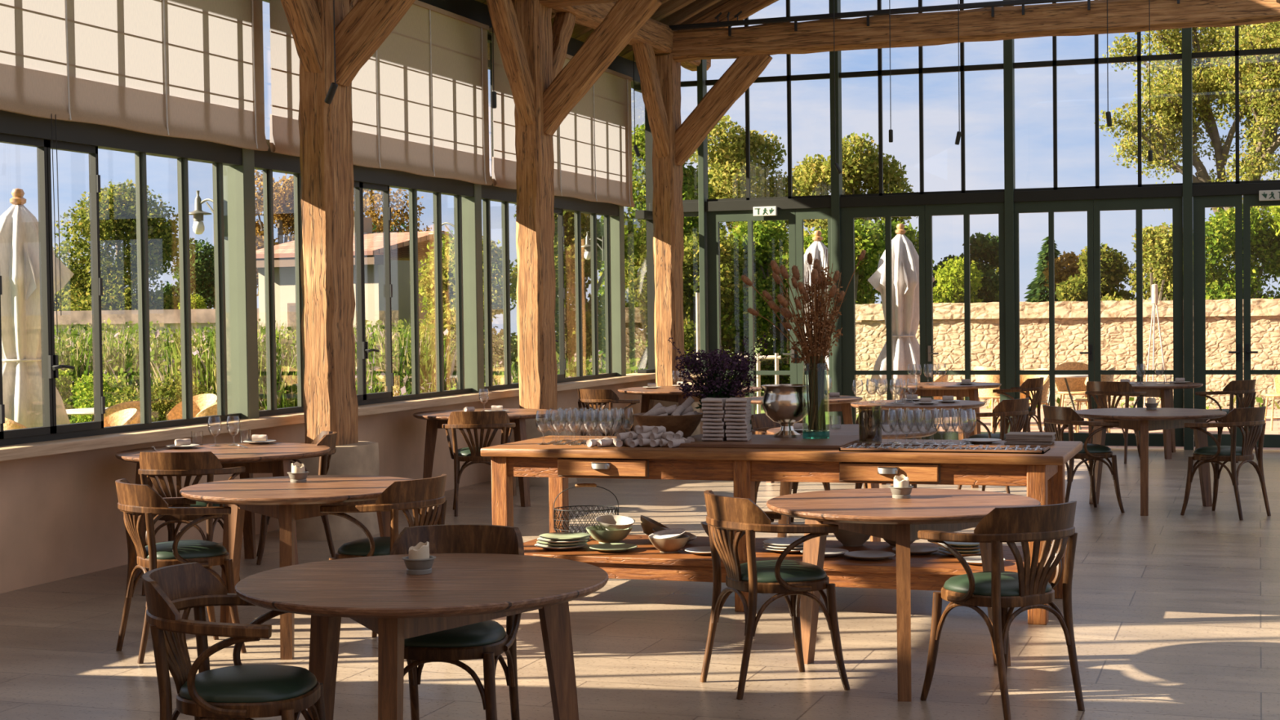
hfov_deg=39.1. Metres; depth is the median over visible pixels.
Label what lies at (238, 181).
column
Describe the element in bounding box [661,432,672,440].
rolled napkin
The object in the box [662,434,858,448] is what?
serving board
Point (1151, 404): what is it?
candle holder
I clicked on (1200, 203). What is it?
door
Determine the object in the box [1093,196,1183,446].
door
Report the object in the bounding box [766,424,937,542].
round table
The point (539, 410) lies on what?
wine glass
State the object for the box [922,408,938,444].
wine glass
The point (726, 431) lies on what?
folded napkin
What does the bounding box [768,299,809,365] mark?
stem
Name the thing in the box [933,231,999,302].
tree
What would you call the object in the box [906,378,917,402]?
wine glass
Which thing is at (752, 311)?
stem
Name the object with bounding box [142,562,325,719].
armchair
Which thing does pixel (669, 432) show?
rolled napkin
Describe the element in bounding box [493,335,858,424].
lawn
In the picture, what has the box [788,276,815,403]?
stem
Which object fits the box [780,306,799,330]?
stem
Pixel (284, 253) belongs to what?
house
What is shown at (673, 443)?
rolled napkin
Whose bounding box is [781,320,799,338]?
stem
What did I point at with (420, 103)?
blind
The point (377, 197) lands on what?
tree
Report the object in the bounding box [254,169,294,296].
tree
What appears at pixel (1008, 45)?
steel post
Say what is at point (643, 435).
rolled napkin
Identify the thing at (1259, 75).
tree
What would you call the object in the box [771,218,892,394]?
tree
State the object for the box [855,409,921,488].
armchair
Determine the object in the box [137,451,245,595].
armchair
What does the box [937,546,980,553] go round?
plate
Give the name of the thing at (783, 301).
stem
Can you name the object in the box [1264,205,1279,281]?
tree
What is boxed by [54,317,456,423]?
meadow
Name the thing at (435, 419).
round table
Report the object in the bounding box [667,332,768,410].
potted plant
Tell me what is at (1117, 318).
stone wall
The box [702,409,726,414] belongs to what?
folded napkin
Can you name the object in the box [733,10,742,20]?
light
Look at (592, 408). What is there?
wine glass
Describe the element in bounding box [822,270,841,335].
stem
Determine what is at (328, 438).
armchair
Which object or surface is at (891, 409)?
wine glass
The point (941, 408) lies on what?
wine glass
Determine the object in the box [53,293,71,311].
tree
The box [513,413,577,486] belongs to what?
plinth
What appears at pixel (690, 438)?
rolled napkin
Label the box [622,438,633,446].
rolled napkin
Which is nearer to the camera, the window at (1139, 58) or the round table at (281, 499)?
the round table at (281, 499)
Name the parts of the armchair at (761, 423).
leg, backrest, leg, leg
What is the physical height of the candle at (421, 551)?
0.074 m
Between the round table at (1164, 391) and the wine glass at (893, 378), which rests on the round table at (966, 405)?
the wine glass at (893, 378)
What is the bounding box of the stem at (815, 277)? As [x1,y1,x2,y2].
[806,268,822,373]
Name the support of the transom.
attached to the steel post at (1187, 89)
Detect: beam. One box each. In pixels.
[417,0,640,88]
[511,0,617,8]
[551,1,711,71]
[654,0,1279,62]
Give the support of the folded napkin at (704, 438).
on the serving board
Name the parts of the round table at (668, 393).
leg, leg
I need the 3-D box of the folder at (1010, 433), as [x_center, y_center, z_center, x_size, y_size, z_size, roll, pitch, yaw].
[2.122,0.402,9.794,0.250,0.008,0.200,0,2,18]
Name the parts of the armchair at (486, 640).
leg, seat, seat frame, backrest, leg, leg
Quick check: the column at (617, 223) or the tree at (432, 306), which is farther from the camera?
the tree at (432, 306)
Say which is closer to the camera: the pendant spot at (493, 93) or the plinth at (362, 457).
the plinth at (362, 457)
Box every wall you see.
[0,379,650,593]
[53,308,259,344]
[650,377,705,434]
[855,298,1279,414]
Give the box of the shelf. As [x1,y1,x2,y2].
[523,533,1066,575]
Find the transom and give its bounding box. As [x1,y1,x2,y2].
[649,182,1279,212]
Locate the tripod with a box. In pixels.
[1143,284,1166,407]
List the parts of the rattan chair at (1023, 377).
backrest, seat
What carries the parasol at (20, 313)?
on the lawn strip
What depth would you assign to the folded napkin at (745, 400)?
9.93 m
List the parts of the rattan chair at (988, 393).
backrest, seat, leg, leg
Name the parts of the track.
rail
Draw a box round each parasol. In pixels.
[0,188,74,427]
[804,230,829,390]
[867,223,935,399]
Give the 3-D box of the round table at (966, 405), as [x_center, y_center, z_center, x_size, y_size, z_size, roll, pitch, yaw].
[2.455,0.758,15.947,1.176,0.760,1.176,0,2,29]
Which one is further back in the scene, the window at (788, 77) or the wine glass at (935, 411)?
the window at (788, 77)
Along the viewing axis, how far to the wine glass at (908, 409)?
9.81 m
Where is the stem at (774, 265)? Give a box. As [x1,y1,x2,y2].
[768,259,812,391]
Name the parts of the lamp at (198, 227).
globe, lamp shade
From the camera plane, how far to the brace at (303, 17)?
12.76 m
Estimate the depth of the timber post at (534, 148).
16.74 m
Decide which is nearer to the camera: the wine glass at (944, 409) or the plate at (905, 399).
the wine glass at (944, 409)
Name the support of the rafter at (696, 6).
attached to the ceiling
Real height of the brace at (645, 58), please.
1.330 m
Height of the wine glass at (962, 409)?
0.192 m
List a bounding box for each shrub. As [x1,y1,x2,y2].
[55,368,83,419]
[69,369,130,423]
[107,370,217,422]
[177,293,207,309]
[275,336,292,364]
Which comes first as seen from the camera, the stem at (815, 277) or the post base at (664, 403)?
the stem at (815, 277)
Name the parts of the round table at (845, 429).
leg, leg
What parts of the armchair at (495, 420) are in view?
leg, leg, seat, seat frame, backrest, leg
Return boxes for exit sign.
[753,206,777,216]
[1258,190,1279,200]
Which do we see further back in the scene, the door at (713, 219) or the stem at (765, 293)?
the door at (713, 219)
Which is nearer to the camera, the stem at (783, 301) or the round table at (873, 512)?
the round table at (873, 512)
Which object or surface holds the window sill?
on the wall at (60, 517)
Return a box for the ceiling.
[482,0,635,62]
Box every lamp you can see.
[188,190,213,234]
[428,222,454,248]
[581,231,604,261]
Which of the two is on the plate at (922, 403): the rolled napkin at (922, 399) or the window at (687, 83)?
the rolled napkin at (922, 399)
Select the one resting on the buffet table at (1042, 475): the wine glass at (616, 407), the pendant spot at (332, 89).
the wine glass at (616, 407)
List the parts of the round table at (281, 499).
leg, leg, leg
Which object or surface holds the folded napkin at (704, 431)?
on the folded napkin at (708, 434)
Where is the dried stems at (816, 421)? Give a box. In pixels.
[789,248,843,430]
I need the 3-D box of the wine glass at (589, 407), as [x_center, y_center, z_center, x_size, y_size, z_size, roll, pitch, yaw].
[-0.255,0.371,10.389,0.089,0.192,0.089,-2,2,-37]
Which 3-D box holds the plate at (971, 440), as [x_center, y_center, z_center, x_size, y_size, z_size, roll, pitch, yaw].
[1.870,0.444,9.876,0.216,0.018,0.216,0,2,19]
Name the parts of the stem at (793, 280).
stem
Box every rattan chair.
[3,417,26,430]
[93,400,140,423]
[103,408,139,426]
[165,393,217,420]
[195,401,217,417]
[919,368,949,431]
[973,365,999,431]
[1020,368,1049,426]
[1054,361,1088,426]
[1073,367,1115,432]
[1264,374,1279,430]
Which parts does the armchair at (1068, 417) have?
leg, backrest, leg, leg, seat frame, seat, leg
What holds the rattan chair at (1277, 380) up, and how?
on the terrace
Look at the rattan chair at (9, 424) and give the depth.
14.42 m
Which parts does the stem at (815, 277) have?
stem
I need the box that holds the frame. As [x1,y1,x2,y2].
[737,353,781,413]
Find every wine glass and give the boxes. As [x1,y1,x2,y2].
[207,416,222,446]
[226,415,239,445]
[535,409,551,444]
[545,408,560,443]
[547,408,563,442]
[551,409,566,444]
[557,407,573,440]
[560,408,576,444]
[563,408,578,442]
[566,410,582,444]
[572,407,587,441]
[576,408,591,444]
[578,408,594,442]
[582,410,597,445]
[587,407,603,429]
[591,408,607,439]
[594,408,609,435]
[597,410,613,437]
[603,407,618,432]
[607,409,622,431]
[609,408,625,433]
[618,408,634,431]
[852,379,862,404]
[866,377,876,402]
[875,379,886,404]
[880,409,897,434]
[887,407,903,443]
[889,408,905,444]
[892,377,902,402]
[897,409,914,433]
[904,408,920,443]
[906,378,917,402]
[906,408,923,444]
[915,409,932,444]
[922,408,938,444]
[924,408,941,444]
[933,410,950,435]
[939,408,955,444]
[942,408,958,444]
[951,409,968,433]
[957,408,973,444]
[960,408,976,444]
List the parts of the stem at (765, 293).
stem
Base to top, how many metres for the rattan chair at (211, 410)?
0.860 m
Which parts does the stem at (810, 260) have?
stem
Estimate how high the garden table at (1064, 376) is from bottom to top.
0.729 m
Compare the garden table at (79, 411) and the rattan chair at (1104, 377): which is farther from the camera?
the rattan chair at (1104, 377)
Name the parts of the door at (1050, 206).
handle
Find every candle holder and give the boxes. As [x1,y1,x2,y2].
[287,462,309,482]
[401,541,435,574]
[888,474,913,498]
[1144,396,1158,409]
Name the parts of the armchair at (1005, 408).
seat, leg, backrest, leg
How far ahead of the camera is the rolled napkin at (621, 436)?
9.97 m
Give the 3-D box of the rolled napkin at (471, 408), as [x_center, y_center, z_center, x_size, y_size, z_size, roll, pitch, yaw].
[-1.448,0.419,15.299,0.044,0.044,0.096,1,2,40]
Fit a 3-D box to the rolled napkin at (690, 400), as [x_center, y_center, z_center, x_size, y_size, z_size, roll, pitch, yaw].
[0.269,0.255,10.388,0.095,0.097,0.044,-1,2,-4]
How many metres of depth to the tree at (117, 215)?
58.46 m
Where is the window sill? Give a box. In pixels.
[0,372,655,461]
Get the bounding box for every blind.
[0,0,268,335]
[269,0,492,185]
[488,27,635,207]
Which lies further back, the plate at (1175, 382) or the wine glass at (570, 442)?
the plate at (1175, 382)
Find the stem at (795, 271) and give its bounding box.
[789,265,808,337]
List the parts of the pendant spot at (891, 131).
cord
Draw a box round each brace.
[280,0,322,72]
[334,0,415,86]
[349,0,358,10]
[486,0,535,125]
[542,0,662,135]
[551,11,575,79]
[631,43,669,158]
[675,53,772,165]
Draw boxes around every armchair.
[115,479,246,663]
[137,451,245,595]
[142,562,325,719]
[256,431,337,564]
[320,474,447,637]
[389,524,524,719]
[441,410,515,516]
[577,388,639,435]
[700,489,849,699]
[751,413,830,524]
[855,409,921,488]
[917,501,1084,719]
[957,397,1029,493]
[991,377,1044,434]
[1042,404,1124,512]
[1084,381,1146,463]
[1180,405,1271,519]
[1193,379,1257,462]
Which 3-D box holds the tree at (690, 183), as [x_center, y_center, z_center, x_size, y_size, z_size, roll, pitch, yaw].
[0.535,-2.473,41.960,3.523,6.321,3.593,-1,2,-14]
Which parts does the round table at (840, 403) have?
leg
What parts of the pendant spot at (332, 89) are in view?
cord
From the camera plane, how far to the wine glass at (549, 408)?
10.36 m
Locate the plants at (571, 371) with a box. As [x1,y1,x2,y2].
[355,350,648,395]
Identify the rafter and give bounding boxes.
[551,12,555,18]
[570,1,617,39]
[575,0,669,42]
[617,0,721,56]
[621,0,728,62]
[650,0,695,21]
[677,0,778,31]
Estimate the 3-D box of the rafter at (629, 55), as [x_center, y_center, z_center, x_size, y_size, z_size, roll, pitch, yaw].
[1.345,-4.368,21.086,4.067,2.018,0.097,0,2,19]
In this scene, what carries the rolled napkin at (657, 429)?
on the rolled napkin at (654, 436)
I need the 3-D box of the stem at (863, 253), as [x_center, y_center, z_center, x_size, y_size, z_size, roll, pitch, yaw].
[1.124,-0.118,10.110,0.308,1.006,0.062,-1,2,5]
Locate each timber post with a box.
[297,0,358,445]
[514,0,557,409]
[652,54,684,386]
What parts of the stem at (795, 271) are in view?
stem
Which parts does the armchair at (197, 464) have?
leg, leg, backrest, seat frame, seat, leg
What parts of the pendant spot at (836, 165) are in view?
cord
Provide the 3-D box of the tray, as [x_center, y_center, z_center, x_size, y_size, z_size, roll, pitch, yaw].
[1.586,0.462,9.402,1.050,0.016,0.300,0,2,19]
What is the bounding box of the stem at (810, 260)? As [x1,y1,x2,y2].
[804,252,815,350]
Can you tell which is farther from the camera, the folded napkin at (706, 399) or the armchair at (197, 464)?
the armchair at (197, 464)
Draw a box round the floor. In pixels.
[0,447,1279,719]
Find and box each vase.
[802,362,829,439]
[858,405,881,444]
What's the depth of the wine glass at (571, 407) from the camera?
10.45 m
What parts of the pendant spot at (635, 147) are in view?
cord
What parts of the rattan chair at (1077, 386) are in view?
leg, backrest, seat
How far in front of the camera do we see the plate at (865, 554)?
9.61 m
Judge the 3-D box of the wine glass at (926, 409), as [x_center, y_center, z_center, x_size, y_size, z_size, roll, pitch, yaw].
[1.588,0.363,9.788,0.089,0.192,0.089,-1,2,8]
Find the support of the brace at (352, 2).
attached to the timber post at (330, 397)
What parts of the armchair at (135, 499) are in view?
leg, backrest, leg, seat frame, seat, leg, leg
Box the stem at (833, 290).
[812,284,838,415]
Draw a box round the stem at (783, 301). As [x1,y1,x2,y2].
[775,293,813,380]
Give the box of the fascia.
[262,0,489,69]
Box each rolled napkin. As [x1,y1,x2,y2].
[174,438,191,445]
[251,434,267,441]
[463,406,475,411]
[491,405,502,410]
[586,438,599,447]
[596,438,613,447]
[612,437,622,447]
[616,431,635,440]
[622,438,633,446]
[628,431,639,439]
[629,438,639,447]
[634,425,642,434]
[637,431,653,439]
[639,438,651,446]
[640,425,654,432]
[647,382,656,386]
[648,406,666,415]
[649,431,663,439]
[649,439,660,447]
[650,402,662,409]
[652,426,666,433]
[659,439,672,446]
[660,406,675,414]
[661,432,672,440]
[663,431,675,437]
[667,439,684,448]
[671,404,684,415]
[673,431,683,439]
[680,405,693,415]
[680,437,690,442]
[681,395,694,410]
[682,411,694,415]
[686,436,694,441]
[793,422,808,429]
[829,392,839,396]
[906,394,917,399]
[920,397,931,402]
[942,395,953,400]
[961,378,970,382]
[1120,378,1129,382]
[1174,377,1184,382]
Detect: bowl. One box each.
[586,525,632,543]
[595,515,635,530]
[633,412,702,437]
[640,515,668,535]
[648,528,685,538]
[648,534,689,552]
[652,527,697,542]
[701,520,733,540]
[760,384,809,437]
[833,528,871,546]
[883,538,915,546]
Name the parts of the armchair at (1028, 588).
leg, seat, seat frame, leg, leg, backrest, leg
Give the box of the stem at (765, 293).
[762,288,808,363]
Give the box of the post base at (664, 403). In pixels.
[653,400,700,435]
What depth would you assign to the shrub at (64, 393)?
29.83 m
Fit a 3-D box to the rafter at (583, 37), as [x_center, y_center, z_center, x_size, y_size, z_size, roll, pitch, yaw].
[0.861,-4.318,19.667,4.066,2.021,0.095,0,2,19]
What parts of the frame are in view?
post, rail, post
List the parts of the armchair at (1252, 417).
leg, leg, seat, seat frame, leg, backrest, leg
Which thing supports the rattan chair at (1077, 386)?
on the terrace
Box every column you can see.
[222,147,258,418]
[462,183,484,392]
[609,205,626,376]
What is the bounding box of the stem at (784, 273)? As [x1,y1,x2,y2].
[779,265,808,351]
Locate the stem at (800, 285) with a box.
[795,280,815,382]
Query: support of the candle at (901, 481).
on the candle holder at (900, 489)
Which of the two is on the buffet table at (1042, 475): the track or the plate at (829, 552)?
the plate at (829, 552)
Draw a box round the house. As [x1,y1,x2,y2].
[256,217,454,338]
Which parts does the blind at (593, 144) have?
cord, cord, cord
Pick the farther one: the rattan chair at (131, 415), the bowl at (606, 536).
the rattan chair at (131, 415)
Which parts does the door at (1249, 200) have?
handle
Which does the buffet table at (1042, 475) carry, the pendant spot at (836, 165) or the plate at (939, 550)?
the plate at (939, 550)
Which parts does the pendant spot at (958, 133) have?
cord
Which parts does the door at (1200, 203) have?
handle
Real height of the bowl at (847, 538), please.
0.105 m
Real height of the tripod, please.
1.962 m
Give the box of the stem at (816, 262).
[811,258,822,273]
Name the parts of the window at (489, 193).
frame, frame, sash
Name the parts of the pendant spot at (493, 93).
cord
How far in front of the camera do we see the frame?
26.45 m
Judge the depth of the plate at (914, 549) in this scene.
9.79 m
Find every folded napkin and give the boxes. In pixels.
[701,397,728,403]
[701,405,725,410]
[701,417,724,422]
[702,401,725,406]
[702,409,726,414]
[702,413,724,417]
[702,421,726,426]
[702,425,726,430]
[702,428,726,433]
[702,432,725,437]
[702,436,727,441]
[724,401,751,406]
[724,404,751,410]
[724,413,751,417]
[724,416,751,422]
[724,427,751,433]
[725,397,751,403]
[725,408,751,414]
[725,420,750,426]
[725,423,751,430]
[725,431,751,437]
[726,435,751,441]
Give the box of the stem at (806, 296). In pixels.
[800,290,813,355]
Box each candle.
[291,462,305,472]
[408,541,429,559]
[893,474,908,487]
[1146,396,1155,403]
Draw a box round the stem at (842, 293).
[824,290,844,338]
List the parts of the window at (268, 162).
sash, handle, handle, sash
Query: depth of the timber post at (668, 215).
20.53 m
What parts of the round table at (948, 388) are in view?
leg, leg, leg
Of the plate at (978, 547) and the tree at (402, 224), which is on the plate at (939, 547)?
the plate at (978, 547)
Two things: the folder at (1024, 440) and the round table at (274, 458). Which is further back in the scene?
the round table at (274, 458)
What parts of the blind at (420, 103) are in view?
cord, cord, cord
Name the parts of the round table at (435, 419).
leg, leg, leg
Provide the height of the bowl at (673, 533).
0.058 m
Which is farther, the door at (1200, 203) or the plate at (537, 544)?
the door at (1200, 203)
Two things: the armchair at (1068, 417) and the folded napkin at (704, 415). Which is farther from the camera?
the armchair at (1068, 417)
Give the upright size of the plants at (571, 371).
1.369 m
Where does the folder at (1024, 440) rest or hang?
on the folder at (1053, 441)
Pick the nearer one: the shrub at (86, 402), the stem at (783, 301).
the stem at (783, 301)
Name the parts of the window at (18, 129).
sash, handle, handle, sash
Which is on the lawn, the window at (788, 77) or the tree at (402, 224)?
the tree at (402, 224)
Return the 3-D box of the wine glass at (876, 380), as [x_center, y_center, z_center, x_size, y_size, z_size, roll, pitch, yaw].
[2.110,0.279,15.807,0.098,0.211,0.098,0,2,25]
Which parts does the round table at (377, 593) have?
leg, leg, leg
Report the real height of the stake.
2.100 m
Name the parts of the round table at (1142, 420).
leg, leg, leg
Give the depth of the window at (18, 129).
11.56 m
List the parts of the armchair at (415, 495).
seat frame, seat, leg, leg, backrest, leg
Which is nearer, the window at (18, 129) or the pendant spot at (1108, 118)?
the window at (18, 129)
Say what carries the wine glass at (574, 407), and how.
on the buffet table at (1042, 475)
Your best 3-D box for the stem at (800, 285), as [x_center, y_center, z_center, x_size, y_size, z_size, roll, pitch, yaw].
[0.947,-0.026,10.019,0.196,0.831,0.069,-2,2,-37]
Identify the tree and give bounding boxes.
[53,178,180,311]
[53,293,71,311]
[157,237,215,308]
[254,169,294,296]
[353,188,433,233]
[372,213,406,233]
[409,230,500,346]
[418,235,518,376]
[509,204,647,367]
[597,124,728,369]
[624,229,749,383]
[688,114,807,382]
[720,220,790,392]
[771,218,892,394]
[791,132,917,303]
[867,219,934,303]
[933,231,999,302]
[933,255,986,302]
[986,267,999,294]
[1042,250,1084,318]
[1054,242,1136,302]
[1093,21,1279,298]
[1100,222,1214,317]
[1146,262,1260,300]
[1172,204,1279,316]
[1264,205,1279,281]
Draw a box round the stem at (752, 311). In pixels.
[746,306,808,368]
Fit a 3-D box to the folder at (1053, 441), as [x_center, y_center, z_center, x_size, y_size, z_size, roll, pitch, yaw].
[2.122,0.439,9.795,0.250,0.008,0.200,0,2,14]
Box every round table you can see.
[115,442,330,578]
[179,475,414,659]
[235,553,608,719]
[413,408,559,506]
[617,386,761,413]
[746,395,862,483]
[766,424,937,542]
[766,488,1040,702]
[850,399,985,488]
[892,382,1001,439]
[1075,407,1226,515]
[1097,381,1203,458]
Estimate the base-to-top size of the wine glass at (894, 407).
0.192 m
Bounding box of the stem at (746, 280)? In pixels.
[741,273,809,376]
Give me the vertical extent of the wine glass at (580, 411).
0.192 m
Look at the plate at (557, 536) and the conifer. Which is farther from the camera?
the conifer
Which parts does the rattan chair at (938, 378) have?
backrest, leg, leg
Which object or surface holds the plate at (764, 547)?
on the buffet table at (1042, 475)
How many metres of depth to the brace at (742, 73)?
20.38 m
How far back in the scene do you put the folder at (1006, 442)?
9.70 m
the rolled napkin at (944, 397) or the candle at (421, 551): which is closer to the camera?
the candle at (421, 551)
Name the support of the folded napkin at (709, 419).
on the folded napkin at (705, 423)
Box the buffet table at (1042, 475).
[480,435,1082,625]
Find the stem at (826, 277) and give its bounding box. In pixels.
[817,277,828,334]
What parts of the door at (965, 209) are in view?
handle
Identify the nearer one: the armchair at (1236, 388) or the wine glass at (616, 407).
the wine glass at (616, 407)
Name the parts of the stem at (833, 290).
stem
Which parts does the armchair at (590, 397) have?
leg, backrest, seat, seat frame, leg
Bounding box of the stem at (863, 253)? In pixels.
[824,249,866,353]
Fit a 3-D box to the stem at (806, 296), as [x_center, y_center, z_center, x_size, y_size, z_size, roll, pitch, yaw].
[0.960,0.000,10.072,0.123,0.777,0.062,-1,2,-7]
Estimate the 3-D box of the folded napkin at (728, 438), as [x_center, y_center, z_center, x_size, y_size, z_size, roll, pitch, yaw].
[0.550,0.435,10.017,0.116,0.022,0.190,0,2,10]
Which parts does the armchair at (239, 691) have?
leg, backrest, leg, seat, seat frame, leg, leg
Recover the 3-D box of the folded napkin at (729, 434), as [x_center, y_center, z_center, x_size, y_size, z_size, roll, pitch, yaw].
[0.550,0.413,10.015,0.116,0.022,0.190,0,2,13]
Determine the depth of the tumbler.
11.85 m
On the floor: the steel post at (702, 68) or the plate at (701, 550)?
the steel post at (702, 68)
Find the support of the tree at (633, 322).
on the lawn
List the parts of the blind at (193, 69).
pull cord, pull cord, cord, cord, cord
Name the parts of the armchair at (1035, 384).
leg, leg, leg, backrest, seat frame, leg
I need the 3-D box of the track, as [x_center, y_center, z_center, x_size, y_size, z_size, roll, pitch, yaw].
[5.656,-3.767,18.617,11.450,0.237,0.053,0,2,19]
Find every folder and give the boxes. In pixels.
[1004,437,1055,441]
[1004,441,1052,444]
[1005,431,1056,435]
[1005,435,1054,437]
[1005,435,1055,439]
[1006,440,1054,443]
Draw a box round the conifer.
[1024,236,1062,302]
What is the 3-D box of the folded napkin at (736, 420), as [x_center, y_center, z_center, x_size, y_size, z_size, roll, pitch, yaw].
[0.542,0.329,10.014,0.116,0.022,0.190,0,2,15]
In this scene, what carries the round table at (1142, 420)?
on the floor
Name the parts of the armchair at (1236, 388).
seat frame, leg, seat, leg, backrest, leg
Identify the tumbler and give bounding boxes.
[191,431,203,444]
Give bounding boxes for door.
[706,208,797,431]
[795,208,833,424]
[840,204,927,439]
[924,202,1005,439]
[1014,199,1094,444]
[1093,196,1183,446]
[1192,195,1243,446]
[1243,194,1279,448]
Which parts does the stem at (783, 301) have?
stem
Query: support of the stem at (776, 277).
in the vase at (811, 434)
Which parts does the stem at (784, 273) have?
stem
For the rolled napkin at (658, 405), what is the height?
0.088 m
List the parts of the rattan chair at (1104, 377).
leg, leg, seat, backrest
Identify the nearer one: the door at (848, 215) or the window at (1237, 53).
the window at (1237, 53)
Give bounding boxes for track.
[668,0,1179,35]
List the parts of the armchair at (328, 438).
leg, leg, backrest, leg, leg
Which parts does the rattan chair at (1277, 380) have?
leg, seat, leg, backrest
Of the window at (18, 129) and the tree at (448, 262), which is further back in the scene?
the tree at (448, 262)
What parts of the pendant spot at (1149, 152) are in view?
cord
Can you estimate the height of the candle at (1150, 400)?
0.074 m
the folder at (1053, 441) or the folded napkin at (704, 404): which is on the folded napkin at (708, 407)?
the folded napkin at (704, 404)
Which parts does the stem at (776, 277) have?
stem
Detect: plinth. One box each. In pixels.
[290,440,379,540]
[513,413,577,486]
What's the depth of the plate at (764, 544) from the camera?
9.81 m
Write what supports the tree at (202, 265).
on the lawn
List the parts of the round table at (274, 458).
leg, leg, leg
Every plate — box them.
[165,444,199,448]
[243,440,275,444]
[534,542,587,550]
[536,540,587,546]
[537,537,590,544]
[538,532,591,541]
[589,542,637,551]
[642,386,661,388]
[684,546,711,555]
[763,537,803,546]
[763,542,803,550]
[763,546,802,553]
[794,428,808,431]
[800,547,848,556]
[844,550,895,559]
[892,545,938,555]
[901,398,919,400]
[914,401,937,404]
[936,400,959,402]
[937,544,980,551]
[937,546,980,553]
[937,549,981,556]
[944,541,979,547]
[955,382,975,384]
[961,438,1001,443]
[963,555,1005,565]
[1169,381,1190,383]
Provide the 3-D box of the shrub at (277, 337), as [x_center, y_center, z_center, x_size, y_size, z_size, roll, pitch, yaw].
[-6.030,0.352,30.161,1.021,1.517,0.896,-1,2,9]
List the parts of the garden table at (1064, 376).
leg, leg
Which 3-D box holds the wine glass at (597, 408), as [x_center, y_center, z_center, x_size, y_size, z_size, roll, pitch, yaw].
[-0.216,0.374,10.275,0.089,0.192,0.089,-1,2,5]
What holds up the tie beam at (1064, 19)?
on the timber post at (668, 215)
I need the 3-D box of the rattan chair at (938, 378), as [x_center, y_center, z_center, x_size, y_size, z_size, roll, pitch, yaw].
[3.731,0.535,23.287,0.520,0.860,0.570,-1,2,-6]
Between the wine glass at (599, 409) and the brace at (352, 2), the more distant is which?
the brace at (352, 2)
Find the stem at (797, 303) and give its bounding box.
[793,297,815,384]
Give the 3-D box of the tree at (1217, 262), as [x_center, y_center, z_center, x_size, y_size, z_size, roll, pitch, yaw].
[19.458,-1.558,62.998,4.553,4.122,4.628,-1,2,-3]
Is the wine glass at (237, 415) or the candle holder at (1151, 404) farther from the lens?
the candle holder at (1151, 404)
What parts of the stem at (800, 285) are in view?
stem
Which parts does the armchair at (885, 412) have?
leg, backrest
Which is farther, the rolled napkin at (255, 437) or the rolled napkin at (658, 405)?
the rolled napkin at (255, 437)
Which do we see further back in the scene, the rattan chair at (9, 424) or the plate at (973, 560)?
the rattan chair at (9, 424)
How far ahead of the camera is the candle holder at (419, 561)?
5.82 m
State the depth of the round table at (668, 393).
19.22 m
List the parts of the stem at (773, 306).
stem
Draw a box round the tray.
[839,444,1049,453]
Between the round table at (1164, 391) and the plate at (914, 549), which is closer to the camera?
the plate at (914, 549)
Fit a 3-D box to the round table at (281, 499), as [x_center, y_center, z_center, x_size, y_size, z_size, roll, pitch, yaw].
[-1.661,1.001,8.916,1.176,0.760,1.176,-1,2,-1]
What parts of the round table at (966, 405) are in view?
leg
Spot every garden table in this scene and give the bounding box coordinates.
[66,407,151,421]
[1042,374,1088,431]
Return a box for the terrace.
[933,404,1279,449]
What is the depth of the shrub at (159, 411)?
25.38 m
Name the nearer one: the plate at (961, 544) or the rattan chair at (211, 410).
the plate at (961, 544)
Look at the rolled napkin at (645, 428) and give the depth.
9.96 m
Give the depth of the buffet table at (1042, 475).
9.60 m
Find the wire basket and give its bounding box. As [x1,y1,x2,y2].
[553,483,618,540]
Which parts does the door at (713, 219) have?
handle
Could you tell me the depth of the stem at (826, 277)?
10.15 m
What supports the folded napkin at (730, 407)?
on the folded napkin at (727, 411)
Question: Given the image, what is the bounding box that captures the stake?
[695,292,700,359]
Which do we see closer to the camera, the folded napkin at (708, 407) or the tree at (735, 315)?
the folded napkin at (708, 407)
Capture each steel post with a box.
[697,59,708,372]
[828,0,843,424]
[1003,0,1016,433]
[1182,27,1194,449]
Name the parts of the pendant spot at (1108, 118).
cord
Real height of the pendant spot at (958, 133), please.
2.201 m
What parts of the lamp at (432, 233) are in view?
lamp shade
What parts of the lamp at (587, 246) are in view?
lamp shade, globe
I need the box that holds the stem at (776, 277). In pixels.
[772,272,804,345]
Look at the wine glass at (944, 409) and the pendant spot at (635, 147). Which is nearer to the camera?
the wine glass at (944, 409)
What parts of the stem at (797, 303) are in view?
stem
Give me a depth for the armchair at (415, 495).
8.44 m
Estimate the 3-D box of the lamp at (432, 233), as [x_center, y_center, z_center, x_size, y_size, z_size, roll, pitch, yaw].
[-1.839,-1.185,16.963,0.320,0.340,0.190,0,2,19]
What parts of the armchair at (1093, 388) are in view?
leg, backrest, leg, leg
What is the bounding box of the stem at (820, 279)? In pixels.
[817,272,824,332]
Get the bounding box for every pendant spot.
[324,0,337,104]
[490,26,496,108]
[633,53,639,156]
[833,0,842,173]
[888,0,893,142]
[955,0,961,144]
[1105,0,1112,127]
[1147,0,1152,161]
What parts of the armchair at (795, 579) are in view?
leg, backrest, leg, seat frame, seat, leg, leg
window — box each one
[0,110,242,446]
[253,139,474,417]
[481,34,618,391]
[632,84,655,373]
[680,80,698,202]
[683,212,698,372]
[705,0,831,201]
[839,0,1004,196]
[1013,2,1182,191]
[1191,25,1279,185]
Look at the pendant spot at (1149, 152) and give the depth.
17.37 m
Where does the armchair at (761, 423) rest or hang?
on the floor
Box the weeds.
[964,390,1279,408]
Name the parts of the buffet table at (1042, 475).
leg, leg, handle, drawer, leg, shelf rail, handle, drawer, leg, leg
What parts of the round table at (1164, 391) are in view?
leg, leg, leg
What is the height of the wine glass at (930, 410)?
0.192 m
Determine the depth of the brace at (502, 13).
16.32 m
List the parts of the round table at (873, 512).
leg, leg, leg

